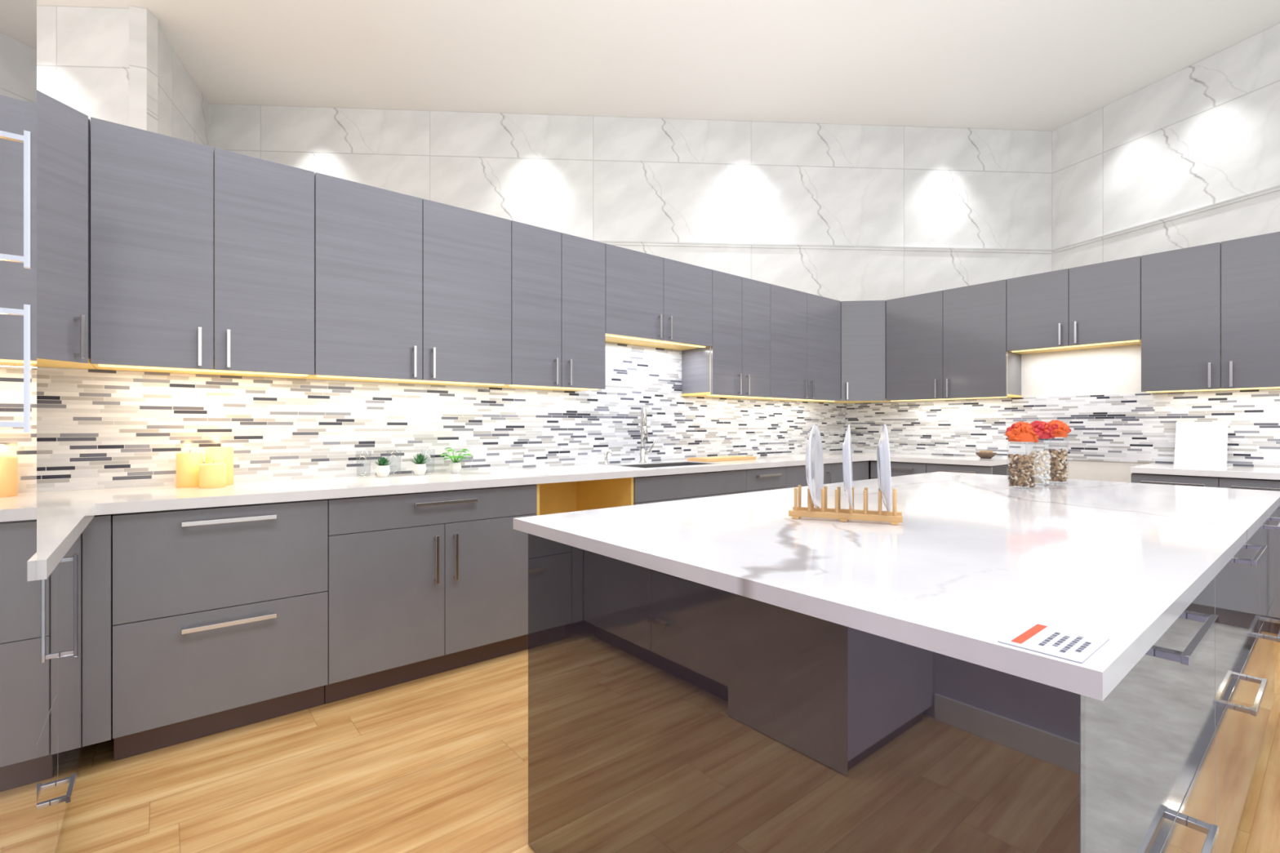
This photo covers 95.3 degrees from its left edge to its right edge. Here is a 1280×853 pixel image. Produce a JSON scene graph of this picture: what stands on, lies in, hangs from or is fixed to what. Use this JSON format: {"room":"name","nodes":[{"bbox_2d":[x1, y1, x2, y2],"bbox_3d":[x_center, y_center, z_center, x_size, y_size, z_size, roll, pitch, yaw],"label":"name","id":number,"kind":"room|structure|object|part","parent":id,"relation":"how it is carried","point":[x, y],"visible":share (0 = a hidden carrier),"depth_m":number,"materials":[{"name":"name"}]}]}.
{"room":"kitchen","nodes":[
{"label":"kitchen","id":0,"kind":"room"},
{"bbox_2d":[36,5,157,133],"bbox_3d":[-5.750,-1.190,4.940,3.117,4.713,0.120,0,0,-3],"label":"wall","id":1,"kind":"structure","parent":0,"point":[82,53],"depth_m":4.93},
{"bbox_2d":[128,5,208,145],"bbox_3d":[-4.521,-1.190,5.655,0.120,4.713,1.551,0,0,-21],"label":"wall","id":2,"kind":"structure","parent":0,"point":[182,108],"depth_m":5.31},
{"bbox_2d":[36,366,829,713],"bbox_3d":[-0.340,0.021,4.014,6.396,2.290,0.100,0,0,-39],"label":"wall","id":3,"kind":"structure","parent":0,"point":[37,366],"depth_m":2.37,"materials":[{"name":"white paint"}]},
{"bbox_2d":[36,89,97,369],"bbox_3d":[-2.274,-0.686,1.969,0.607,0.908,0.607,0,0,-39],"label":"upper cabinet","id":4,"kind":"object","parent":3,"relation":"attached to","point":[63,131],"visible":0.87,"depth_m":2.06,"materials":[{"name":"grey wood"}]},
{"bbox_2d":[90,116,314,378],"bbox_3d":[-1.832,-0.684,2.490,0.732,0.912,0.363,0,0,-39],"label":"upper cabinet","id":5,"kind":"object","parent":3,"relation":"attached to","point":[202,256],"visible":1,"depth_m":2.34,"materials":[{"name":"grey wood"}]},
{"bbox_2d":[302,172,511,386],"bbox_3d":[-1.175,-0.684,3.029,0.962,0.912,0.363,0,0,-39],"label":"upper cabinet","id":6,"kind":"object","parent":3,"relation":"attached to","point":[408,289],"visible":0.97,"depth_m":2.86,"materials":[{"name":"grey wood"}]},
{"bbox_2d":[36,342,845,492],"bbox_3d":[-0.302,-0.164,3.975,6.186,0.839,0.007,0,0,-39],"label":"tile backsplash","id":7,"kind":"structure","parent":3,"relation":"attached to","point":[96,428],"depth_m":3.07,"materials":[{"name":"tile"}]},
{"bbox_2d":[488,220,605,391],"bbox_3d":[-0.554,-0.684,3.538,0.637,0.912,0.363,0,0,-39],"label":"upper cabinet","id":8,"kind":"object","parent":3,"relation":"attached to","point":[558,279],"visible":0.94,"depth_m":3.40,"materials":[{"name":"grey wood"}]},
{"bbox_2d":[605,243,712,351],"bbox_3d":[0.064,-0.859,4.044,0.955,0.562,0.363,0,0,-39],"label":"upper cabinet","id":9,"kind":"object","parent":3,"relation":"attached to","point":[654,301],"visible":0.9,"depth_m":3.91,"materials":[{"name":"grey wood"}]},
{"bbox_2d":[681,269,770,398],"bbox_3d":[0.692,-0.684,4.560,0.665,0.912,0.363,0,0,-39],"label":"upper cabinet","id":10,"kind":"object","parent":3,"relation":"attached to","point":[737,365],"visible":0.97,"depth_m":4.42,"materials":[{"name":"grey wood"}]},
{"bbox_2d":[739,284,840,401],"bbox_3d":[1.341,-0.684,5.091,1.007,0.912,0.363,0,0,-39],"label":"upper cabinet","id":11,"kind":"object","parent":3,"relation":"attached to","point":[806,327],"visible":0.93,"depth_m":4.94,"materials":[{"name":"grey wood"}]},
{"bbox_2d":[811,300,890,403],"bbox_3d":[2.045,-0.686,5.510,0.607,0.908,0.607,0,0,-39],"label":"upper cabinet","id":12,"kind":"object","parent":3,"relation":"attached to","point":[863,322],"visible":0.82,"depth_m":5.28,"materials":[{"name":"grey wood"}]},
{"bbox_2d":[208,103,1053,301],"bbox_3d":[0.105,-1.190,6.759,9.716,4.713,0.121,0,0,-4],"label":"wall","id":13,"kind":"structure","parent":0,"point":[595,178],"depth_m":6.76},
{"bbox_2d":[596,240,1052,253],"bbox_3d":[0.110,-2.099,6.689,9.656,0.040,0.022,0,0,-4],"label":"trim","id":14,"kind":"structure","parent":13,"relation":"attached to","point":[611,242],"depth_m":6.81,"materials":[{"name":"stone"}]},
{"bbox_2d":[36,0,1279,131],"bbox_3d":[0.850,-3.599,2.119,16.000,0.100,16.200,0,0,-39],"label":"ceiling","id":15,"kind":"structure","parent":0,"point":[1002,64],"depth_m":5.52,"materials":[{"name":"paint"}]},
{"bbox_2d":[54,633,1279,852],"bbox_3d":[0.850,1.190,2.119,16.000,0.052,16.200,0,0,-39],"label":"floor","id":16,"kind":"structure","parent":0,"point":[438,762],"depth_m":1.92,"materials":[{"name":"brown oak wood plank"}]},
{"bbox_2d":[0,0,36,852],"bbox_3d":[-1.214,0.015,0.717,0.658,2.299,0.528,0,0,-39],"label":"refrigerator","id":17,"kind":"object","parent":16,"relation":"on","point":[18,18],"visible":1,"depth_m":0.96,"materials":[{"name":"grey paint"}]},
{"bbox_2d":[36,533,81,852],"bbox_3d":[-1.728,0.732,1.332,0.644,0.867,1.063,0,0,-39],"label":"base cabinet","id":18,"kind":"object","parent":16,"relation":"on","point":[59,597],"visible":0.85,"depth_m":1.47,"materials":[{"name":"grey mirror"}]},
{"bbox_2d":[36,452,1010,580],"bbox_3d":[0.224,0.275,3.321,6.185,0.038,1.669,0,0,-39],"label":"countertop","id":19,"kind":"structure","parent":18,"relation":"on","point":[62,516],"depth_m":2.47,"materials":[{"name":"white stone"}]},
{"bbox_2d":[176,449,202,487],"bbox_3d":[-1.921,0.178,2.486,0.090,0.155,0.090,0,0,-39],"label":"pillar candle","id":20,"kind":"object","parent":19,"relation":"on","point":[188,464],"visible":0.93,"depth_m":2.45,"materials":[{"name":"yellow wax"}]},
{"bbox_2d":[199,461,226,488],"bbox_3d":[-1.796,0.200,2.452,0.094,0.110,0.094,0,0,-39],"label":"pillar candle","id":21,"kind":"object","parent":19,"relation":"on","point":[211,475],"visible":1,"depth_m":2.42,"materials":[{"name":"yellow wax"}]},
{"bbox_2d":[205,444,233,484],"bbox_3d":[-1.846,0.168,2.560,0.100,0.175,0.100,0,0,-39],"label":"pillar candle","id":22,"kind":"object","parent":19,"relation":"on","point":[220,454],"visible":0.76,"depth_m":2.53,"materials":[{"name":"yellow wax"}]},
{"bbox_2d":[375,457,391,477],"bbox_3d":[-1.309,0.204,2.965,0.083,0.102,0.081,0,0,16],"label":"potted succulent","id":23,"kind":"object","parent":19,"relation":"on","point":[383,469],"visible":1,"depth_m":2.94,"materials":[{"name":"white ceramic"}]},
{"bbox_2d":[410,453,428,475],"bbox_3d":[-1.166,0.197,3.083,0.108,0.117,0.105,0,0,16],"label":"potted succulent","id":24,"kind":"object","parent":19,"relation":"on","point":[420,467],"visible":1,"depth_m":3.06,"materials":[{"name":"white ceramic"}]},
{"bbox_2d":[440,447,473,473],"bbox_3d":[-1.008,0.185,3.212,0.184,0.140,0.187,0,0,-17],"label":"potted leafy plant","id":25,"kind":"object","parent":19,"relation":"on","point":[455,467],"visible":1,"depth_m":3.18,"materials":[{"name":"green plant"}]},
{"bbox_2d":[603,451,612,464],"bbox_3d":[-0.214,0.210,3.890,0.040,0.090,0.081,0,0,-39],"label":"soap dispenser","id":26,"kind":"object","parent":19,"relation":"on","point":[606,454],"visible":1,"depth_m":3.90,"materials":[{"name":"silver metal"}]},
{"bbox_2d":[639,405,655,462],"bbox_3d":[0.057,0.056,4.033,0.117,0.399,0.210,0,0,-4],"label":"kitchen faucet","id":27,"kind":"object","parent":19,"relation":"on","point":[644,438],"visible":1,"depth_m":4.08,"materials":[{"name":"silver metal"}]},
{"bbox_2d":[617,462,721,496],"bbox_3d":[0.192,0.368,3.946,0.696,0.215,0.336,0,0,-39],"label":"sink","id":28,"kind":"object","parent":19,"relation":"in","point":[679,464],"visible":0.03,"depth_m":4.10,"materials":[{"name":"silver metal"}]},
{"bbox_2d":[687,455,755,462],"bbox_3d":[0.628,0.244,4.432,0.550,0.024,0.200,0,0,-39],"label":"cutting board","id":29,"kind":"object","parent":19,"relation":"on","point":[713,459],"visible":1,"depth_m":4.33,"materials":[{"name":"brown wood"}]},
{"bbox_2d":[975,449,996,458],"bbox_3d":[2.781,0.223,4.684,0.150,0.065,0.150,0,0,-39],"label":"fruit bowl","id":30,"kind":"object","parent":19,"relation":"on","point":[982,454],"visible":1,"depth_m":4.64,"materials":[{"name":"beige ceramic"}]},
{"bbox_2d":[82,498,328,760],"bbox_3d":[-1.744,0.732,2.380,0.730,0.867,0.644,0,0,-39],"label":"base cabinet","id":31,"kind":"object","parent":16,"relation":"on","point":[220,614],"depth_m":2.13,"materials":[{"name":"grey wood"}]},
{"bbox_3d":[-2.004,0.683,2.178,0.071,0.765,0.590,0,0,-39],"label":"corner base filler panel","id":32,"kind":"part","parent":31,"relation":"part of","materials":[{"name":"grey wood"}]},
{"bbox_2d":[324,484,537,703],"bbox_3d":[-1.086,0.732,2.919,0.965,0.867,0.644,0,0,-39],"label":"base cabinet","id":33,"kind":"object","parent":16,"relation":"on","point":[421,584],"visible":0.91,"depth_m":2.64,"materials":[{"name":"grey wood"}]},
{"bbox_2d":[534,477,633,515],"bbox_3d":[-0.473,0.732,3.446,0.644,0.867,0.590,0,0,-39],"label":"base cabinet","id":34,"kind":"object","parent":16,"relation":"on","point":[580,495],"visible":0.06,"depth_m":3.71,"materials":[{"name":"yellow wood"}]},
{"bbox_2d":[633,470,746,505],"bbox_3d":[0.172,0.734,3.951,0.987,0.862,0.642,0,0,-39],"label":"base cabinet","id":35,"kind":"object","parent":16,"relation":"on","point":[646,490],"visible":0.2,"depth_m":3.69,"materials":[{"name":"grey wood"}]},
{"bbox_2d":[721,466,786,493],"bbox_3d":[0.730,0.732,4.407,0.448,0.867,0.644,0,0,-39],"label":"base cabinet","id":36,"kind":"object","parent":16,"relation":"on","point":[764,478],"visible":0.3,"depth_m":4.17,"materials":[{"name":"grey wood"}]},
{"bbox_2d":[785,460,868,488],"bbox_3d":[1.360,0.732,4.925,1.177,0.867,0.642,0,0,-39],"label":"base cabinet","id":37,"kind":"object","parent":16,"relation":"on","point":[796,476],"visible":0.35,"depth_m":4.68,"materials":[{"name":"grey wood"}]},
{"bbox_2d":[513,471,1279,852],"bbox_3d":[1.097,0.711,1.956,2.663,0.909,1.330,0,0,-39],"label":"kitchen island","id":38,"kind":"object","parent":16,"relation":"on","point":[734,673],"visible":0.93,"depth_m":1.05,"materials":[{"name":"stone"}]},
{"bbox_2d":[788,484,902,524],"bbox_3d":[0.564,0.213,1.607,0.290,0.085,0.104,0,0,23],"label":"dish rack","id":39,"kind":"object","parent":38,"relation":"on","point":[894,517],"visible":0.94,"depth_m":1.59,"materials":[{"name":"brown wood"}]},
{"bbox_2d":[805,423,823,509],"bbox_3d":[0.489,0.111,1.638,0.027,0.238,0.238,0,0,25],"label":"dinner plate","id":40,"kind":"object","parent":39,"relation":"in","point":[814,453],"visible":0.98,"depth_m":1.66,"materials":[{"name":"white ceramic"}]},
{"bbox_2d":[842,423,853,509],"bbox_3d":[0.572,0.111,1.604,0.027,0.238,0.238,0,0,21],"label":"dinner plate","id":41,"kind":"object","parent":39,"relation":"in","point":[846,445],"visible":0.98,"depth_m":1.53,"materials":[{"name":"white ceramic"}]},
{"bbox_2d":[876,423,891,512],"bbox_3d":[0.655,0.111,1.570,0.028,0.238,0.238,0,0,19],"label":"dinner plate","id":42,"kind":"object","parent":39,"relation":"in","point":[883,458],"visible":0.97,"depth_m":1.50,"materials":[{"name":"white ceramic"}]},
{"bbox_2d":[1004,421,1039,488],"bbox_3d":[1.586,0.116,2.422,0.125,0.275,0.109,0,0,6],"label":"glass jar","id":43,"kind":"object","parent":38,"relation":"on","point":[1021,468],"visible":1,"depth_m":2.39,"materials":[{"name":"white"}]},
{"bbox_2d":[1026,420,1054,484],"bbox_3d":[1.748,0.114,2.550,0.113,0.280,0.110,0,0,-39],"label":"glass jar","id":44,"kind":"object","parent":38,"relation":"on","point":[1042,465],"visible":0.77,"depth_m":2.52,"materials":[{"name":"white"}]},
{"bbox_2d":[997,621,1109,663],"bbox_3d":[0.494,0.255,0.696,0.113,0.001,0.082,0,0,-39],"label":"label card","id":45,"kind":"object","parent":38,"relation":"on","point":[1057,642],"visible":1,"depth_m":0.69,"materials":[{"name":"paper"}]},
{"bbox_2d":[1046,419,1071,482],"bbox_3d":[1.875,0.112,2.633,0.107,0.284,0.111,0,0,-8],"label":"glass jar","id":46,"kind":"object","parent":38,"relation":"on","point":[1058,468],"visible":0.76,"depth_m":2.60,"materials":[{"name":"white"}]},
{"bbox_2d":[870,460,1011,479],"bbox_3d":[2.532,0.732,4.886,0.644,0.867,0.959,0,0,-39],"label":"base cabinet","id":47,"kind":"object","parent":16,"relation":"on","point":[897,468],"visible":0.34,"depth_m":4.67,"materials":[{"name":"grey wood"}]},
{"bbox_2d":[1130,472,1279,634],"bbox_3d":[3.600,0.732,3.584,0.644,0.867,0.797,0,0,-39],"label":"base cabinet","id":48,"kind":"object","parent":16,"relation":"on","point":[1165,479],"visible":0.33,"depth_m":3.34,"materials":[{"name":"grey wood"}]},
{"bbox_3d":[4.108,0.732,2.966,0.642,0.867,0.797,0,0,-39],"label":"base cabinet","id":49,"kind":"object","parent":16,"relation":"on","visible":0},
{"bbox_2d":[1129,462,1279,479],"bbox_3d":[3.859,0.275,3.271,0.626,0.038,1.608,0,0,-39],"label":"countertop","id":50,"kind":"structure","parent":49,"relation":"on","point":[1237,472],"depth_m":3.51,"materials":[{"name":"white stone"}]},
{"bbox_2d":[1173,422,1228,466],"bbox_3d":[3.705,0.113,3.852,0.074,0.285,0.250,0,0,-39],"label":"display card","id":51,"kind":"object","parent":50,"relation":"on","point":[1197,443],"visible":1,"depth_m":3.85,"materials":[{"name":"white paper"}]},
{"bbox_2d":[865,344,1279,482],"bbox_3d":[3.417,0.021,4.397,0.100,2.290,4.069,0,0,-39],"label":"wall","id":52,"kind":"structure","parent":0,"point":[1117,370],"depth_m":4.38,"materials":[{"name":"white paint"}]},
{"bbox_2d":[886,279,1021,401],"bbox_3d":[2.641,-0.684,4.977,0.363,0.912,0.967,0,0,-39],"label":"upper cabinet","id":53,"kind":"object","parent":52,"relation":"attached to","point":[949,344],"visible":0.98,"depth_m":4.83,"materials":[{"name":"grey wood"}]},
{"bbox_2d":[845,389,1279,467],"bbox_3d":[3.349,0.011,4.394,0.007,0.489,3.970,0,0,-39],"label":"tile backsplash","id":54,"kind":"structure","parent":52,"relation":"attached to","point":[1139,428],"depth_m":4.37,"materials":[{"name":"tile"}]},
{"bbox_2d":[1006,255,1141,354],"bbox_3d":[3.202,-0.859,4.293,0.363,0.562,0.797,0,0,-39],"label":"upper cabinet","id":55,"kind":"object","parent":52,"relation":"attached to","point":[1095,305],"visible":0.94,"depth_m":4.18,"materials":[{"name":"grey wood"}]},
{"bbox_2d":[1141,231,1279,393],"bbox_3d":[3.696,-0.684,3.689,0.363,0.912,0.757,0,0,-39],"label":"upper cabinet","id":56,"kind":"object","parent":52,"relation":"attached to","point":[1211,313],"visible":1,"depth_m":3.62,"materials":[{"name":"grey wood"}]},
{"bbox_2d":[1053,22,1279,271],"bbox_3d":[6.436,-1.190,3.018,0.121,4.713,8.489,0,0,-20],"label":"wall","id":57,"kind":"structure","parent":0,"point":[1206,132],"depth_m":5.83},
{"bbox_2d":[1054,184,1279,252],"bbox_3d":[6.370,-2.099,2.995,0.025,0.040,8.429,0,0,-20],"label":"trim","id":58,"kind":"structure","parent":57,"relation":"attached to","point":[1277,188],"depth_m":5.83,"materials":[{"name":"stone"}]}
]}

